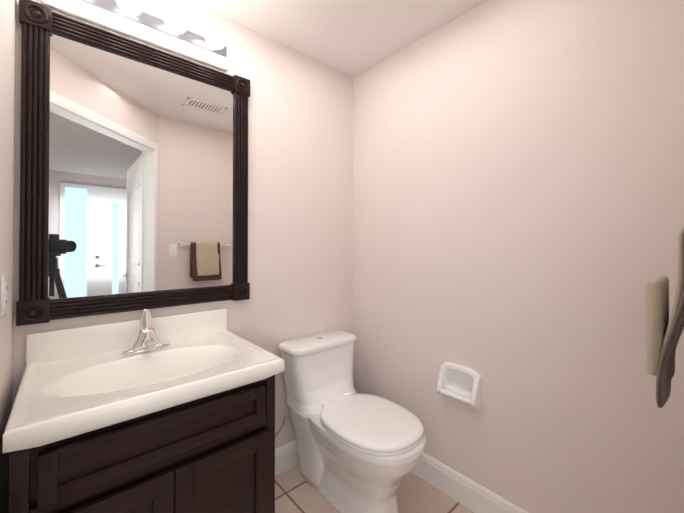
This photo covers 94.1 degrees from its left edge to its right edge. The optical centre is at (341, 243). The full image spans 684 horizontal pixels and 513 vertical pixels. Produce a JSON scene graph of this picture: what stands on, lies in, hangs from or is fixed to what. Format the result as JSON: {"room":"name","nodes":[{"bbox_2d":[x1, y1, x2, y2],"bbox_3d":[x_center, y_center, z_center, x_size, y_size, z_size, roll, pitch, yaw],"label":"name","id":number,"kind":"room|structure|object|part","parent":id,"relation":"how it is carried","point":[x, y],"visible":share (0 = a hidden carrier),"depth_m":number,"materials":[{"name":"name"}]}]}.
{"room":"bathroom","nodes":[
{"label":"bathroom","id":0,"kind":"room"},
{"bbox_2d":[0,0,15,512],"bbox_3d":[-0.900,0.062,0.751,0.100,2.440,0.885,0,-1,-41],"label":"wall","id":1,"kind":"structure","parent":0,"point":[7,71],"depth_m":0.98,"materials":[{"name":"paint"}]},
{"bbox_2d":[0,274,6,316],"bbox_3d":[-0.972,0.149,0.916,0.009,0.116,0.070,0,-1,-41],"label":"electrical outlet","id":2,"kind":"object","parent":1,"relation":"attached to","point":[3,293],"depth_m":0.90,"materials":[{"name":"white plastic"}]},
{"bbox_2d":[12,0,353,448],"bbox_3d":[-0.569,0.071,1.692,1.835,2.440,0.100,0,-1,-41],"label":"wall","id":3,"kind":"structure","parent":0,"point":[301,193],"depth_m":1.83,"materials":[{"name":"paint"}]},
{"bbox_2d":[26,308,226,364],"bbox_3d":[-0.849,0.378,1.361,0.716,0.111,0.021,0,-1,-41],"label":"backsplash","id":4,"kind":"structure","parent":3,"relation":"attached to","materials":[{"name":"white stone"}]},
{"bbox_2d":[16,0,249,325],"bbox_3d":[-0.808,-0.285,1.388,0.852,1.145,0.044,0,-1,-41],"label":"mirror","id":5,"kind":"object","parent":3,"relation":"attached to","point":[133,175],"depth_m":1.31,"materials":[{"name":"brown wood"}]},
{"bbox_3d":[-1.099,-0.287,1.139,0.074,0.973,0.012,0,-1,-41],"label":"rail","id":6,"kind":"part","parent":5,"relation":"part of","materials":[{"name":"brown wood"}]},
{"bbox_3d":[-0.816,-0.284,1.397,0.724,1.017,0.004,0,-1,-41],"label":"glass","id":7,"kind":"part","parent":5,"relation":"part of","materials":[{"name":"white"}]},
{"bbox_3d":[-0.810,0.245,1.386,0.680,0.074,0.012,0,-1,-41],"label":"rail","id":8,"kind":"part","parent":5,"relation":"part of","materials":[{"name":"brown wood"}]},
{"bbox_3d":[-0.810,-0.814,1.396,0.680,0.074,0.012,0,-1,-41],"label":"rail","id":9,"kind":"part","parent":5,"relation":"part of","materials":[{"name":"brown wood"}]},
{"bbox_3d":[-0.522,-0.282,1.643,0.074,0.973,0.012,0,-1,-41],"label":"rail","id":10,"kind":"part","parent":5,"relation":"part of","materials":[{"name":"brown wood"}]},
{"bbox_2d":[41,0,227,70],"bbox_3d":[-0.796,-0.939,1.338,0.685,0.138,0.144,0,-1,-41],"label":"sconce","id":11,"kind":"object","parent":3,"relation":"attached to","point":[170,30],"depth_m":1.36,"materials":[{"name":"white glass"}]},
{"bbox_2d":[120,9,133,17],"bbox_3d":[-0.877,-0.958,1.302,0.052,0.052,0.026,0,-1,-41],"label":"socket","id":12,"kind":"object","parent":11,"relation":"attached to","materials":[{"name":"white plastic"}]},
{"bbox_3d":[-0.842,-0.958,1.262,0.090,0.090,0.090,0,-1,-41],"label":"bulb","id":13,"kind":"part","parent":11,"relation":"part of","materials":[{"name":"white glass"}]},
{"bbox_2d":[166,26,176,35],"bbox_3d":[-0.750,-0.957,1.412,0.052,0.052,0.026,0,-1,-41],"label":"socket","id":14,"kind":"object","parent":11,"relation":"attached to","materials":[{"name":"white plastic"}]},
{"bbox_3d":[-0.716,-0.957,1.372,0.090,0.090,0.090,0,-1,-41],"label":"bulb","id":15,"kind":"part","parent":11,"relation":"part of","materials":[{"name":"white glass"}]},
{"bbox_2d":[205,41,214,50],"bbox_3d":[-0.624,-0.956,1.523,0.052,0.052,0.026,0,-1,-41],"label":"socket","id":16,"kind":"object","parent":11,"relation":"attached to","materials":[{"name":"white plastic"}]},
{"bbox_3d":[-0.589,-0.956,1.483,0.090,0.090,0.090,0,-1,-41],"label":"bulb","id":17,"kind":"part","parent":11,"relation":"part of","materials":[{"name":"white glass"}]},
{"bbox_2d":[275,440,298,475],"bbox_3d":[-0.252,1.224,1.881,0.894,0.138,0.015,0,-1,-41],"label":"baseboard","id":18,"kind":"structure","parent":3,"relation":"attached to","point":[286,456],"depth_m":1.81,"materials":[{"name":"white wood"}]},
{"bbox_2d":[191,0,486,77],"bbox_3d":[0.817,-1.194,-0.470,2.600,0.050,5.200,0,-1,-41],"label":"ceiling","id":19,"kind":"structure","parent":0,"point":[352,38],"depth_m":1.66,"materials":[{"name":"paint"}]},
{"bbox_2d":[275,464,473,512],"bbox_3d":[0.817,1.296,-0.494,2.600,0.050,5.200,0,-1,-41],"label":"floor","id":20,"kind":"structure","parent":0,"point":[295,492],"depth_m":1.61,"materials":[{"name":"tile"}]},
{"bbox_2d":[3,308,283,512],"bbox_3d":[-0.669,0.776,1.152,0.716,1.019,0.567,0,-1,-41],"label":"bathroom vanity","id":21,"kind":"object","parent":20,"relation":"on","point":[146,413],"depth_m":1.01,"materials":[{"name":"brown wood"}]},
{"bbox_3d":[-0.768,0.825,0.756,0.035,0.715,0.021,0,-1,-41],"label":"frame","id":22,"kind":"part","parent":21,"relation":"part of","materials":[{"name":"brown wood"}]},
{"bbox_3d":[-0.626,0.706,0.853,0.206,0.055,0.019,0,-1,-41],"label":"door rail","id":23,"kind":"part","parent":21,"relation":"part of","materials":[{"name":"brown wood"}]},
{"bbox_3d":[-0.630,0.915,0.855,0.210,0.369,0.008,0,-1,-41],"label":"door panel","id":24,"kind":"part","parent":21,"relation":"part of","materials":[{"name":"brown wood"}]},
{"bbox_2d":[3,330,283,452],"bbox_3d":[-0.669,0.528,1.154,0.716,0.204,0.567,0,-1,-41],"label":"countertop","id":25,"kind":"structure","parent":21,"relation":"on","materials":[{"name":"white stone"}]},
{"bbox_2d":[121,309,169,355],"bbox_3d":[-0.759,0.350,1.251,0.168,0.164,0.150,0,-1,-41],"label":"faucet","id":26,"kind":"object","parent":25,"relation":"on","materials":[{"name":"silver metal"}]},
{"bbox_3d":[-0.520,0.657,0.975,0.625,0.030,0.020,0,-1,-41],"label":"frame","id":27,"kind":"part","parent":21,"relation":"part of","materials":[{"name":"brown wood"}]},
{"bbox_3d":[-0.520,0.487,0.976,0.625,0.035,0.020,0,-1,-41],"label":"frame","id":28,"kind":"part","parent":21,"relation":"part of","materials":[{"name":"brown wood"}]},
{"bbox_3d":[-0.509,0.573,0.964,0.529,0.056,0.008,0,-1,-41],"label":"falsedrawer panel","id":29,"kind":"part","parent":21,"relation":"part of","materials":[{"name":"brown wood"}]},
{"bbox_3d":[-0.506,0.617,0.959,0.525,0.035,0.019,0,-1,-41],"label":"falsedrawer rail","id":30,"kind":"part","parent":21,"relation":"part of","materials":[{"name":"brown wood"}]},
{"bbox_3d":[-0.506,0.529,0.960,0.525,0.035,0.019,0,-1,-41],"label":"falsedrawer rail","id":31,"kind":"part","parent":21,"relation":"part of","materials":[{"name":"brown wood"}]},
{"bbox_3d":[-0.385,0.707,1.063,0.206,0.055,0.019,0,-1,-41],"label":"door rail","id":32,"kind":"part","parent":21,"relation":"part of","materials":[{"name":"brown wood"}]},
{"bbox_3d":[-0.389,0.917,1.065,0.210,0.369,0.008,0,-1,-41],"label":"door panel","id":33,"kind":"part","parent":21,"relation":"part of","materials":[{"name":"brown wood"}]},
{"bbox_3d":[-0.271,0.879,1.189,0.035,0.815,0.021,0,-1,-41],"label":"frame","id":34,"kind":"part","parent":21,"relation":"part of","materials":[{"name":"brown wood"}]},
{"bbox_2d":[275,330,425,512],"bbox_3d":[0.019,0.917,1.601,0.560,0.747,0.792,0,-1,-41],"label":"toilet","id":35,"kind":"object","parent":20,"relation":"on","point":[360,452],"depth_m":1.56,"materials":[{"name":"white ceramic"}]},
{"bbox_3d":[-0.132,0.572,1.851,0.464,0.038,0.205,0,-1,-41],"label":"tank lid","id":36,"kind":"part","parent":35,"relation":"part of","materials":[{"name":"white ceramic"}]},
{"bbox_3d":[-0.099,0.739,1.812,0.444,0.295,0.297,0,-1,-41],"label":"tank","id":37,"kind":"part","parent":35,"relation":"part of","materials":[{"name":"white ceramic"}]},
{"bbox_3d":[0.136,0.851,1.541,0.412,0.045,0.510,0,-1,-41],"label":"seat","id":38,"kind":"part","parent":35,"relation":"part of","materials":[{"name":"white plastic"}]},
{"bbox_2d":[354,0,683,512],"bbox_3d":[0.689,0.070,1.568,0.100,2.440,1.740,0,-1,-41],"label":"wall","id":39,"kind":"structure","parent":0,"point":[518,195],"depth_m":1.35,"materials":[{"name":"paint"}]},
{"bbox_2d":[437,362,480,408],"bbox_3d":[0.590,0.696,1.589,0.106,0.172,0.202,0,-1,-41],"label":"toilet paper holder","id":40,"kind":"object","parent":39,"relation":"attached to","point":[461,383],"depth_m":1.60,"materials":[{"name":"white ceramic"}]},
{"bbox_2d":[411,452,527,512],"bbox_3d":[0.613,1.221,1.557,0.015,0.138,1.640,0,-1,-41],"label":"baseboard","id":41,"kind":"structure","parent":39,"relation":"attached to","point":[469,494],"depth_m":1.57,"materials":[{"name":"white wood"}]},
{"bbox_3d":[0.858,0.061,0.628,0.880,2.440,0.100,0,-1,-41],"label":"wall","id":42,"kind":"structure","parent":0,"visible":0},
{"bbox_2d":[645,226,683,407],"bbox_3d":[0.764,0.141,0.697,0.494,0.378,0.127,0,-1,-41],"label":"towel rail","id":43,"kind":"object","parent":42,"relation":"attached to","point":[663,333],"depth_m":0.66,"materials":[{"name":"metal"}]},
{"bbox_2d":[656,284,683,407],"bbox_3d":[0.752,0.147,0.689,0.271,0.368,0.090,0,-1,-41],"label":"towel","id":44,"kind":"object","parent":43,"relation":"hanging from","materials":[{"name":"brown fabric"}]},
{"bbox_2d":[661,226,683,352],"bbox_3d":[0.759,0.119,0.688,0.200,0.335,0.104,0,-1,-41],"label":"towel","id":45,"kind":"object","parent":43,"relation":"hanging from","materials":[{"name":"beige fabric"}]}
]}

